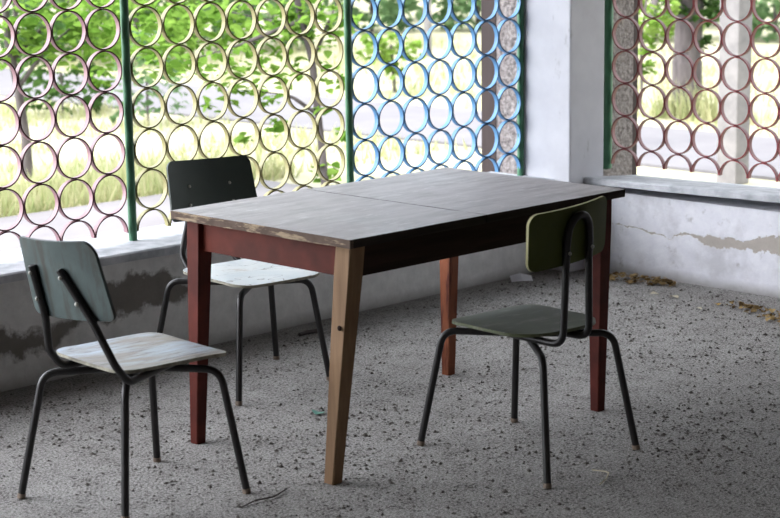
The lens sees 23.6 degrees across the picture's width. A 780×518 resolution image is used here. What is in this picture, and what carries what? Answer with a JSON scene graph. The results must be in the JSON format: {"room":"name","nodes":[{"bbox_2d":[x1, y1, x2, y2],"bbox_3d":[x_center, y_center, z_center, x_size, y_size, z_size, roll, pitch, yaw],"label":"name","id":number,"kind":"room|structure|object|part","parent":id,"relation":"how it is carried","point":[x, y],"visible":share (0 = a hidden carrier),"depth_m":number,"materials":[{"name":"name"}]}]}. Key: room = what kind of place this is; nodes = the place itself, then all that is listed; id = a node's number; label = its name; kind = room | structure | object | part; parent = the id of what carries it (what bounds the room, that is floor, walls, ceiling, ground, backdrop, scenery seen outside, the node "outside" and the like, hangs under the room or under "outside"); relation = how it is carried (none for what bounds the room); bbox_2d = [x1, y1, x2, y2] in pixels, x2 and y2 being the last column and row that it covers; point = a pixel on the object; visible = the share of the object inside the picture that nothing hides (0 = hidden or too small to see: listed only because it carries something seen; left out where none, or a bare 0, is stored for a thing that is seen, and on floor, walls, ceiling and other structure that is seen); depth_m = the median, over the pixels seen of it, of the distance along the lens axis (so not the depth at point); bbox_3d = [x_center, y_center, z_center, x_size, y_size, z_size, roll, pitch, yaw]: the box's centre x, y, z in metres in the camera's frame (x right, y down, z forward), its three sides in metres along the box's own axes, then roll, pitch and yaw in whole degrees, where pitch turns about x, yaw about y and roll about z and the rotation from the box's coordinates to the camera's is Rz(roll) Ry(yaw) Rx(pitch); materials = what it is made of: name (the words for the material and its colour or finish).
{"room":"covered patio","nodes":[
{"label":"covered patio","id":0,"kind":"room"},
{"bbox_2d":[0,242,533,391],"bbox_3d":[-1.218,0.260,6.965,0.320,0.520,5.250,10,15,44],"label":"wall","id":1,"kind":"structure","parent":0,"point":[136,288],"depth_m":7.14,"materials":[{"name":"paint"}]},
{"bbox_2d":[0,171,554,283],"bbox_3d":[-1.222,-0.007,6.915,0.398,0.035,5.250,10,15,44],"label":"trim","id":2,"kind":"structure","parent":1,"relation":"on","point":[160,240],"depth_m":7.01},
{"bbox_2d":[120,0,344,240],"bbox_3d":[-0.607,-1.014,7.374,0.032,1.777,1.140,10,15,44],"label":"lattice panel","id":3,"kind":"object","parent":2,"relation":"on","point":[125,18],"visible":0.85,"depth_m":7.36,"materials":[{"name":"yellow paint"}]},
{"bbox_3d":[-0.997,-0.936,6.988,0.032,1.777,0.033,10,15,44],"label":"frame post","id":4,"kind":"part","parent":3,"relation":"part of","materials":[{"name":"green metal"}]},
{"bbox_2d":[344,0,523,182],"bbox_3d":[0.211,-1.177,8.182,0.031,1.776,1.138,10,15,44],"label":"lattice panel","id":5,"kind":"object","parent":2,"relation":"on","point":[349,40],"visible":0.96,"depth_m":8.23,"materials":[{"name":"blue paint"}]},
{"bbox_3d":[-0.179,-1.099,7.797,0.031,1.776,0.032,10,15,44],"label":"frame post","id":6,"kind":"part","parent":5,"relation":"part of","materials":[{"name":"green metal"}]},
{"bbox_3d":[0.601,-1.255,8.568,0.030,1.776,0.031,10,15,44],"label":"frame post","id":7,"kind":"part","parent":5,"relation":"part of","materials":[{"name":"green metal"}]},
{"bbox_2d":[0,269,779,517],"bbox_3d":[-0.079,1.137,3.383,6.520,0.140,9.220,10,15,44],"label":"floor","id":8,"kind":"structure","parent":0,"point":[626,497],"depth_m":6.10,"materials":[{"name":"concrete"}]},
{"bbox_2d":[17,236,250,517],"bbox_3d":[-0.742,0.298,5.352,0.475,0.800,0.524,10,15,44],"label":"chair","id":9,"kind":"object","parent":8,"relation":"on","point":[66,279],"visible":1,"depth_m":5.24,"materials":[{"name":"grey wood"}]},
{"bbox_3d":[-0.870,0.148,5.360,0.370,0.319,0.033,-10,14,-41],"label":"frame","id":10,"kind":"part","parent":9,"relation":"part of","materials":[{"name":"paint"}]},
{"bbox_3d":[-0.901,0.498,5.410,0.375,0.381,0.022,-3,11,-11],"label":"leg","id":11,"kind":"part","parent":9,"relation":"part of","materials":[{"name":"paint"}]},
{"bbox_3d":[-0.903,0.056,5.162,0.393,0.249,0.075,10,15,44],"label":"backrest","id":12,"kind":"part","parent":9,"relation":"part of","materials":[{"name":"teal paint"}]},
{"bbox_3d":[-0.722,0.171,5.210,0.181,0.327,0.379,10,15,44],"label":"frame","id":13,"kind":"part","parent":9,"relation":"part of","materials":[{"name":"paint"}]},
{"bbox_3d":[-0.731,0.515,5.298,0.022,0.385,0.309,0,11,4],"label":"leg","id":14,"kind":"part","parent":9,"relation":"part of","materials":[{"name":"paint"}]},
{"bbox_3d":[-0.724,0.273,5.405,0.385,0.023,0.375,-10,14,-40],"label":"seat","id":15,"kind":"part","parent":9,"relation":"part of","materials":[{"name":"white wood"}]},
{"bbox_3d":[-0.721,0.461,5.585,0.022,0.385,0.293,-1,11,0],"label":"leg","id":16,"kind":"part","parent":9,"relation":"part of","materials":[{"name":"paint"}]},
{"bbox_3d":[-0.566,0.492,5.419,0.322,0.381,0.022,1,11,10],"label":"leg","id":17,"kind":"part","parent":9,"relation":"part of","materials":[{"name":"paint"}]},
{"bbox_2d":[147,155,329,405],"bbox_3d":[-0.501,0.047,6.660,0.524,0.800,0.562,10,15,44],"label":"chair","id":18,"kind":"object","parent":8,"relation":"on","point":[198,182],"visible":0.77,"depth_m":6.66,"materials":[{"name":"black wood"}]},
{"bbox_3d":[-0.633,-0.093,6.587,0.339,0.330,0.067,10,15,44],"label":"frame","id":19,"kind":"part","parent":18,"relation":"part of","materials":[{"name":"paint"}]},
{"bbox_3d":[-0.679,0.258,6.652,0.400,0.385,0.022,1,11,10],"label":"leg","id":20,"kind":"part","parent":18,"relation":"part of","materials":[{"name":"paint"}]},
{"bbox_3d":[-0.650,-0.256,6.724,0.085,0.224,0.395,10,15,44],"label":"backrest","id":21,"kind":"part","parent":18,"relation":"part of","materials":[{"name":"green paint"}]},
{"bbox_3d":[-0.503,0.290,6.483,0.022,0.381,0.290,1,11,7],"label":"leg","id":22,"kind":"part","parent":18,"relation":"part of","materials":[{"name":"paint"}]},
{"bbox_3d":[-0.488,0.048,6.579,0.385,0.023,0.375,-10,14,-39],"label":"seat","id":23,"kind":"part","parent":18,"relation":"part of","materials":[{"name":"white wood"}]},
{"bbox_3d":[-0.458,0.227,6.816,0.022,0.381,0.410,1,11,8],"label":"leg","id":24,"kind":"part","parent":18,"relation":"part of","materials":[{"name":"paint"}]},
{"bbox_3d":[-0.349,0.254,6.652,0.289,0.385,0.022,-3,11,-13],"label":"leg","id":25,"kind":"part","parent":18,"relation":"part of","materials":[{"name":"paint"}]},
{"bbox_2d":[241,488,287,506],"bbox_3d":[-0.355,0.688,5.369,0.023,0.006,0.204,7,13,37],"label":"twig","id":26,"kind":"object","parent":8,"relation":"on","point":[286,488],"visible":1,"depth_m":5.36,"materials":[{"name":"grey plant"}]},
{"bbox_2d":[298,329,317,335],"bbox_3d":[-0.327,0.293,7.432,0.025,0.017,0.100,10,15,44],"label":"stick","id":27,"kind":"object","parent":8,"relation":"on","point":[312,330],"visible":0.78,"depth_m":7.43,"materials":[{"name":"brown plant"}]},
{"bbox_2d":[0,273,779,517],"bbox_3d":[0.389,0.531,6.149,3.056,0.013,4.314,10,15,44],"label":"grit","id":28,"kind":"object","parent":8,"relation":"on","point":[577,281],"visible":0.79,"depth_m":6.14,"materials":[{"name":"grey gravel"}]},
{"bbox_2d":[170,167,624,484],"bbox_3d":[0.050,0.177,6.051,0.811,0.750,1.267,10,15,44],"label":"table","id":29,"kind":"object","parent":8,"relation":"on","point":[349,232],"visible":0.98,"depth_m":5.78,"materials":[{"name":"wood"}]},
{"bbox_3d":[-0.596,0.230,5.886,0.065,0.724,0.068,10,15,44],"label":"leg","id":30,"kind":"part","parent":29,"relation":"part of","materials":[{"name":"red wood"}]},
{"bbox_3d":[-0.133,0.309,5.437,0.121,0.724,0.072,10,15,44],"label":"leg","id":31,"kind":"part","parent":29,"relation":"part of","materials":[{"name":"brown wood"}]},
{"bbox_3d":[0.212,0.067,6.691,0.074,0.724,0.064,10,15,44],"label":"leg","id":32,"kind":"part","parent":29,"relation":"part of","materials":[{"name":"red wood"}]},
{"bbox_3d":[0.697,0.151,6.214,0.058,0.724,0.058,10,15,44],"label":"leg","id":33,"kind":"part","parent":29,"relation":"part of","materials":[{"name":"red wood"}]},
{"bbox_2d":[510,273,532,281],"bbox_3d":[0.596,0.084,8.435,0.102,0.030,0.056,-3,11,-10],"label":"paper scrap","id":34,"kind":"object","parent":8,"relation":"on","point":[517,277],"visible":1,"depth_m":8.44,"materials":[{"name":"white paper"}]},
{"bbox_2d":[417,196,639,488],"bbox_3d":[0.421,0.201,5.736,0.607,0.818,0.518,10,15,44],"label":"chair","id":35,"kind":"object","parent":8,"relation":"on","point":[563,237],"visible":1,"depth_m":5.57,"materials":[{"name":"paint"}]},
{"bbox_3d":[0.255,0.403,5.824,0.350,0.385,0.022,1,11,11],"label":"leg","id":36,"kind":"part","parent":35,"relation":"part of","materials":[{"name":"paint"}]},
{"bbox_3d":[0.415,0.379,5.954,0.022,0.381,0.339,-1,11,-3],"label":"leg","id":37,"kind":"part","parent":35,"relation":"part of","materials":[{"name":"paint"}]},
{"bbox_3d":[0.420,0.194,5.750,0.362,0.022,0.380,-10,14,-40],"label":"seat","id":38,"kind":"part","parent":35,"relation":"part of","materials":[{"name":"green wood"}]},
{"bbox_3d":[0.440,0.447,5.593,0.022,0.381,0.412,-2,11,-5],"label":"leg","id":39,"kind":"part","parent":35,"relation":"part of","materials":[{"name":"paint"}]},
{"bbox_3d":[0.462,0.041,5.600,0.314,0.407,0.155,10,15,44],"label":"frame","id":40,"kind":"part","parent":35,"relation":"part of","materials":[{"name":"paint"}]},
{"bbox_3d":[0.530,-0.075,5.485,0.042,0.186,0.380,9,14,42],"label":"backrest","id":41,"kind":"part","parent":35,"relation":"part of","materials":[{"name":"green paint"}]},
{"bbox_3d":[0.598,0.406,5.786,0.359,0.385,0.022,0,11,2],"label":"leg","id":42,"kind":"part","parent":35,"relation":"part of","materials":[{"name":"paint"}]},
{"bbox_2d":[592,469,608,484],"bbox_3d":[0.633,0.645,5.529,0.047,0.007,0.144,-1,11,-3],"label":"straw","id":43,"kind":"object","parent":8,"relation":"on","point":[592,469],"visible":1,"depth_m":5.56,"materials":[{"name":"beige plant"}]},
{"bbox_2d":[609,271,675,285],"bbox_3d":[1.126,0.084,8.394,0.395,0.039,0.178,6,13,31],"label":"leaf litter","id":44,"kind":"object","parent":8,"relation":"on","point":[634,277],"visible":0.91,"depth_m":8.36,"materials":[{"name":"brown plant"}]},
{"bbox_2d":[726,300,779,322],"bbox_3d":[1.550,0.215,7.658,0.133,0.040,0.489,-5,11,-21],"label":"leaf litter","id":45,"kind":"object","parent":8,"relation":"on","point":[752,307],"visible":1,"depth_m":7.72,"materials":[{"name":"brown plant"}]},
{"bbox_2d":[524,0,604,271],"bbox_3d":[0.789,-1.203,8.591,0.318,2.740,0.250,10,15,44],"label":"pillar","id":46,"kind":"structure","parent":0,"point":[564,39],"depth_m":8.56,"materials":[{"name":"white paint"}]},
{"bbox_2d":[496,0,633,175],"bbox_3d":[0.837,-1.252,8.842,0.285,2.740,0.678,10,15,44],"label":"wall","id":47,"kind":"structure","parent":0,"point":[622,165],"depth_m":8.93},
{"bbox_2d":[481,0,496,171],"bbox_3d":[0.507,-1.236,8.782,0.095,2.740,0.130,10,15,44],"label":"trim","id":48,"kind":"structure","parent":47,"relation":"attached to","point":[487,6],"depth_m":8.82,"materials":[{"name":"grey concrete"}]},
{"bbox_2d":[632,0,637,174],"bbox_3d":[1.146,-1.293,9.040,0.120,2.740,0.045,10,15,44],"label":"trim","id":49,"kind":"structure","parent":47,"relation":"attached to","point":[635,50],"depth_m":9.09,"materials":[{"name":"white paint"}]},
{"bbox_2d":[605,186,779,297],"bbox_3d":[3.324,0.282,6.617,6.382,0.492,0.355,10,15,44],"label":"wall","id":50,"kind":"structure","parent":0,"point":[732,244],"depth_m":8.27,"materials":[{"name":"white paint"}]},
{"bbox_2d":[584,175,779,202],"bbox_3d":[1.612,-0.290,8.198,1.645,0.095,0.414,10,15,44],"label":"trim","id":51,"kind":"structure","parent":50,"relation":"on","point":[661,184],"depth_m":8.32,"materials":[{"name":"white concrete"}]},
{"bbox_3d":[-1.246,-1.966,6.544,0.320,0.430,5.250,10,15,44],"label":"trim","id":52,"kind":"structure","parent":0,"visible":0},
{"bbox_2d":[0,0,128,240],"bbox_3d":[-1.509,-0.852,6.477,0.022,1.728,1.399,10,15,44],"label":"lattice panel","id":53,"kind":"object","parent":52,"relation":"attached to","point":[13,29],"visible":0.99,"depth_m":6.85,"materials":[{"name":"pink paint"},{"name":"green paint"}]},
{"label":"outside","id":54,"kind":"structure","parent":0,"visible":0},
{"bbox_2d":[0,180,317,250],"bbox_3d":[-4.356,0.635,6.551,3.390,0.035,13.350,10,15,44],"label":"footpath","id":55,"kind":"structure","parent":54,"point":[8,241],"depth_m":10.84,"materials":[{"name":"concrete"}]},
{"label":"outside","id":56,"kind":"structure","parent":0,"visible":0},
{"bbox_2d":[0,0,779,214],"bbox_3d":[0.804,-1.960,19.951,90.000,0.001,90.000,10,15,44],"label":"ground","id":57,"kind":"structure","parent":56,"point":[70,148],"depth_m":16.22,"materials":[{"name":"green plant"}]},
{"bbox_2d":[0,0,79,58],"bbox_3d":[-4.557,-3.612,22.633,1.651,2.426,1.652,10,15,44],"label":"bush","id":58,"kind":"object","parent":57,"relation":"on","point":[12,13],"visible":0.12,"depth_m":22.78,"materials":[{"name":"green plant"}]},
{"bbox_3d":[-4.571,-3.006,22.748,0.059,1.173,0.059,-5,12,-22],"label":"stem","id":59,"kind":"part","parent":58,"relation":"part of","materials":[{"name":"plant"}]},
{"bbox_2d":[16,21,111,115],"bbox_3d":[-2.942,-1.704,16.605,0.873,0.842,0.870,10,15,44],"label":"bush","id":60,"kind":"object","parent":57,"relation":"on","point":[39,71],"visible":0.43,"depth_m":16.57,"materials":[{"name":"green plant"}]},
{"bbox_3d":[-2.931,-1.477,16.643,0.019,0.382,0.019,-5,12,-22],"label":"stem","id":61,"kind":"part","parent":60,"relation":"part of","materials":[{"name":"plant"}]},
{"bbox_2d":[0,0,138,177],"bbox_3d":[-2.281,-1.324,12.841,1.103,1.496,0.762,-3,11,-12],"label":"tree","id":62,"kind":"object","parent":57,"relation":"on","point":[33,37],"visible":0.71,"depth_m":12.69,"materials":[{"name":"green plant"}]},
{"bbox_2d":[10,0,133,43],"bbox_3d":[-4.220,-4.032,24.847,1.803,2.448,1.809,10,15,44],"label":"bush","id":63,"kind":"object","parent":57,"relation":"on","point":[56,1],"visible":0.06,"depth_m":24.54,"materials":[{"name":"green plant"}]},
{"bbox_2d":[65,0,202,63],"bbox_3d":[-3.038,-3.542,22.126,1.700,2.446,1.699,10,15,44],"label":"bush","id":64,"kind":"object","parent":57,"relation":"on","point":[100,14],"visible":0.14,"depth_m":21.95,"materials":[{"name":"green plant"}]},
{"bbox_3d":[-3.027,-2.926,22.220,0.059,1.173,0.059,4,12,22],"label":"stem","id":65,"kind":"part","parent":64,"relation":"part of","materials":[{"name":"plant"}]},
{"bbox_2d":[107,30,188,123],"bbox_3d":[-2.056,-1.548,15.765,0.737,0.828,0.690,10,15,44],"label":"bush","id":66,"kind":"object","parent":57,"relation":"on","point":[148,102],"visible":0.4,"depth_m":15.65,"materials":[{"name":"green plant"}]},
{"bbox_3d":[-2.057,-1.328,15.797,0.019,0.382,0.019,4,12,22],"label":"stem","id":67,"kind":"part","parent":66,"relation":"part of","materials":[{"name":"plant"}]},
{"bbox_2d":[0,144,305,217],"bbox_3d":[-2.293,-0.418,11.532,0.998,0.180,4.029,10,15,44],"label":"grass","id":68,"kind":"structure","parent":57,"relation":"on","point":[41,198],"depth_m":11.81,"materials":[{"name":"plant"}]},
{"bbox_2d":[140,0,248,38],"bbox_3d":[-2.717,-4.222,25.715,1.836,2.421,1.769,10,15,44],"label":"bush","id":69,"kind":"object","parent":57,"relation":"on","point":[160,1],"visible":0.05,"depth_m":25.56,"materials":[{"name":"green plant"}]},
{"bbox_2d":[120,0,362,185],"bbox_3d":[-0.991,-1.230,11.929,1.359,1.611,1.325,10,15,44],"label":"tree","id":70,"kind":"object","parent":57,"relation":"on","point":[302,19],"visible":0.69,"depth_m":11.90,"materials":[{"name":"green plant"}]},
{"bbox_2d":[197,0,314,51],"bbox_3d":[-1.762,-3.856,23.755,1.712,2.426,1.674,10,15,44],"label":"bush","id":71,"kind":"object","parent":57,"relation":"on","point":[248,12],"visible":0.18,"depth_m":23.57,"materials":[{"name":"green plant"}]},
{"bbox_2d":[265,0,343,11],"bbox_3d":[-1.422,-5.372,31.735,1.789,2.429,1.844,10,15,44],"label":"bush","id":72,"kind":"object","parent":57,"relation":"on","point":[326,2],"visible":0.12,"depth_m":31.85,"materials":[{"name":"green plant"}]},
{"bbox_2d":[328,0,420,33],"bbox_3d":[-0.281,-4.488,26.935,1.486,2.424,1.517,10,15,44],"label":"bush","id":73,"kind":"object","parent":57,"relation":"on","point":[393,7],"visible":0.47,"depth_m":26.88,"materials":[{"name":"green plant"}]},
{"bbox_3d":[-0.269,-3.872,27.032,0.059,1.173,0.059,-5,12,-22],"label":"stem","id":74,"kind":"part","parent":73,"relation":"part of","materials":[{"name":"plant"}]},
{"bbox_2d":[353,32,426,91],"bbox_3d":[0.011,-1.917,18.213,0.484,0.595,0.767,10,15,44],"label":"tree","id":75,"kind":"object","parent":57,"relation":"on","point":[386,56],"visible":0.76,"depth_m":18.14,"materials":[{"name":"green plant"}]},
{"bbox_2d":[6,31,779,137],"bbox_3d":[1.700,-2.083,20.111,11.094,0.160,6.569,10,15,44],"label":"grass","id":76,"kind":"structure","parent":57,"relation":"on","point":[416,68],"depth_m":19.90,"materials":[{"name":"green plant"}]},
{"bbox_2d":[367,0,467,20],"bbox_3d":[0.541,-5.010,29.613,1.979,2.428,1.998,10,15,44],"label":"bush","id":77,"kind":"object","parent":57,"relation":"on","point":[418,14],"visible":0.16,"depth_m":29.34,"materials":[{"name":"green plant"}]},
{"bbox_2d":[424,0,431,56],"bbox_3d":[0.440,-4.022,22.265,0.100,3.235,0.100,10,15,44],"label":"post","id":78,"kind":"object","parent":57,"relation":"on","point":[427,24],"visible":0.48,"depth_m":22.45,"materials":[{"name":"white concrete"}]},
{"bbox_2d":[432,0,480,29],"bbox_3d":[1.265,-4.528,27.069,1.541,2.428,1.443,10,15,44],"label":"bush","id":79,"kind":"object","parent":57,"relation":"on","point":[450,24],"visible":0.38,"depth_m":26.92,"materials":[{"name":"green plant"}]},
{"bbox_3d":[1.282,-3.918,27.174,0.059,1.173,0.059,-5,12,-22],"label":"stem","id":80,"kind":"part","parent":79,"relation":"part of","materials":[{"name":"plant"}]},
{"bbox_2d":[637,0,680,110],"bbox_3d":[1.888,-1.387,13.714,0.481,1.181,0.296,1,11,11],"label":"tree","id":81,"kind":"object","parent":57,"relation":"on","point":[652,24],"visible":0.68,"depth_m":13.66,"materials":[{"name":"green plant"}]},
{"bbox_2d":[638,0,706,39],"bbox_3d":[3.515,-4.083,24.626,1.498,2.427,1.483,10,15,44],"label":"bush","id":82,"kind":"object","parent":57,"relation":"on","point":[667,19],"visible":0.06,"depth_m":24.35,"materials":[{"name":"green plant"}]},
{"bbox_2d":[639,72,755,123],"bbox_3d":[2.574,-1.375,15.719,0.952,0.380,0.772,10,15,44],"label":"grass","id":83,"kind":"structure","parent":57,"relation":"on","point":[706,107],"depth_m":15.68,"materials":[{"name":"plant"}]},
{"bbox_2d":[648,0,755,116],"bbox_3d":[2.155,-1.801,15.026,1.000,1.578,2.413,6,13,32],"label":"tree","id":84,"kind":"object","parent":57,"relation":"on","point":[681,67],"visible":0.68,"depth_m":15.68,"materials":[{"name":"grey plant"}]},
{"bbox_2d":[658,0,773,25],"bbox_3d":[4.777,-4.610,27.268,1.976,2.435,2.010,10,15,44],"label":"bush","id":85,"kind":"object","parent":57,"relation":"on","point":[764,1],"visible":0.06,"depth_m":27.40,"materials":[{"name":"green plant"}]},
{"bbox_2d":[716,0,751,183],"bbox_3d":[2.202,-2.260,11.768,0.152,3.600,0.152,10,15,44],"label":"pillar","id":86,"kind":"structure","parent":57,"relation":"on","point":[737,38],"depth_m":11.93,"materials":[{"name":"white paint"}]},
{"bbox_2d":[718,0,779,42],"bbox_3d":[5.064,-4.065,24.349,1.557,2.432,1.553,10,15,44],"label":"bush","id":87,"kind":"object","parent":57,"relation":"on","point":[763,15],"visible":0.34,"depth_m":24.14,"materials":[{"name":"green plant"}]},
{"bbox_3d":[5.071,-3.453,24.464,0.059,1.173,0.059,4,12,22],"label":"stem","id":88,"kind":"part","parent":87,"relation":"part of","materials":[{"name":"plant"}]},
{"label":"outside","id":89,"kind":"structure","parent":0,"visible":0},
{"bbox_2d":[0,68,779,180],"bbox_3d":[-3.080,-1.717,18.900,60.000,0.030,1.800,10,15,44],"label":"road","id":90,"kind":"structure","parent":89,"point":[764,148],"depth_m":15.73,"materials":[{"name":"grey asphalt"}]},
{"bbox_3d":[3.930,-1.006,5.834,4.750,2.180,0.440,10,15,44],"label":"wall","id":91,"kind":"structure","parent":0,"visible":0},
{"bbox_2d":[603,0,779,181],"bbox_3d":[1.530,-1.220,8.321,1.464,1.785,0.055,10,15,44],"label":"lattice panel","id":92,"kind":"object","parent":91,"relation":"attached to","point":[609,29],"visible":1,"depth_m":8.59,"materials":[{"name":"red paint"}]},
{"bbox_3d":[1.030,-1.306,8.810,0.056,1.785,0.055,10,15,44],"label":"frame post","id":93,"kind":"part","parent":92,"relation":"part of","materials":[{"name":"green metal"}]}
]}

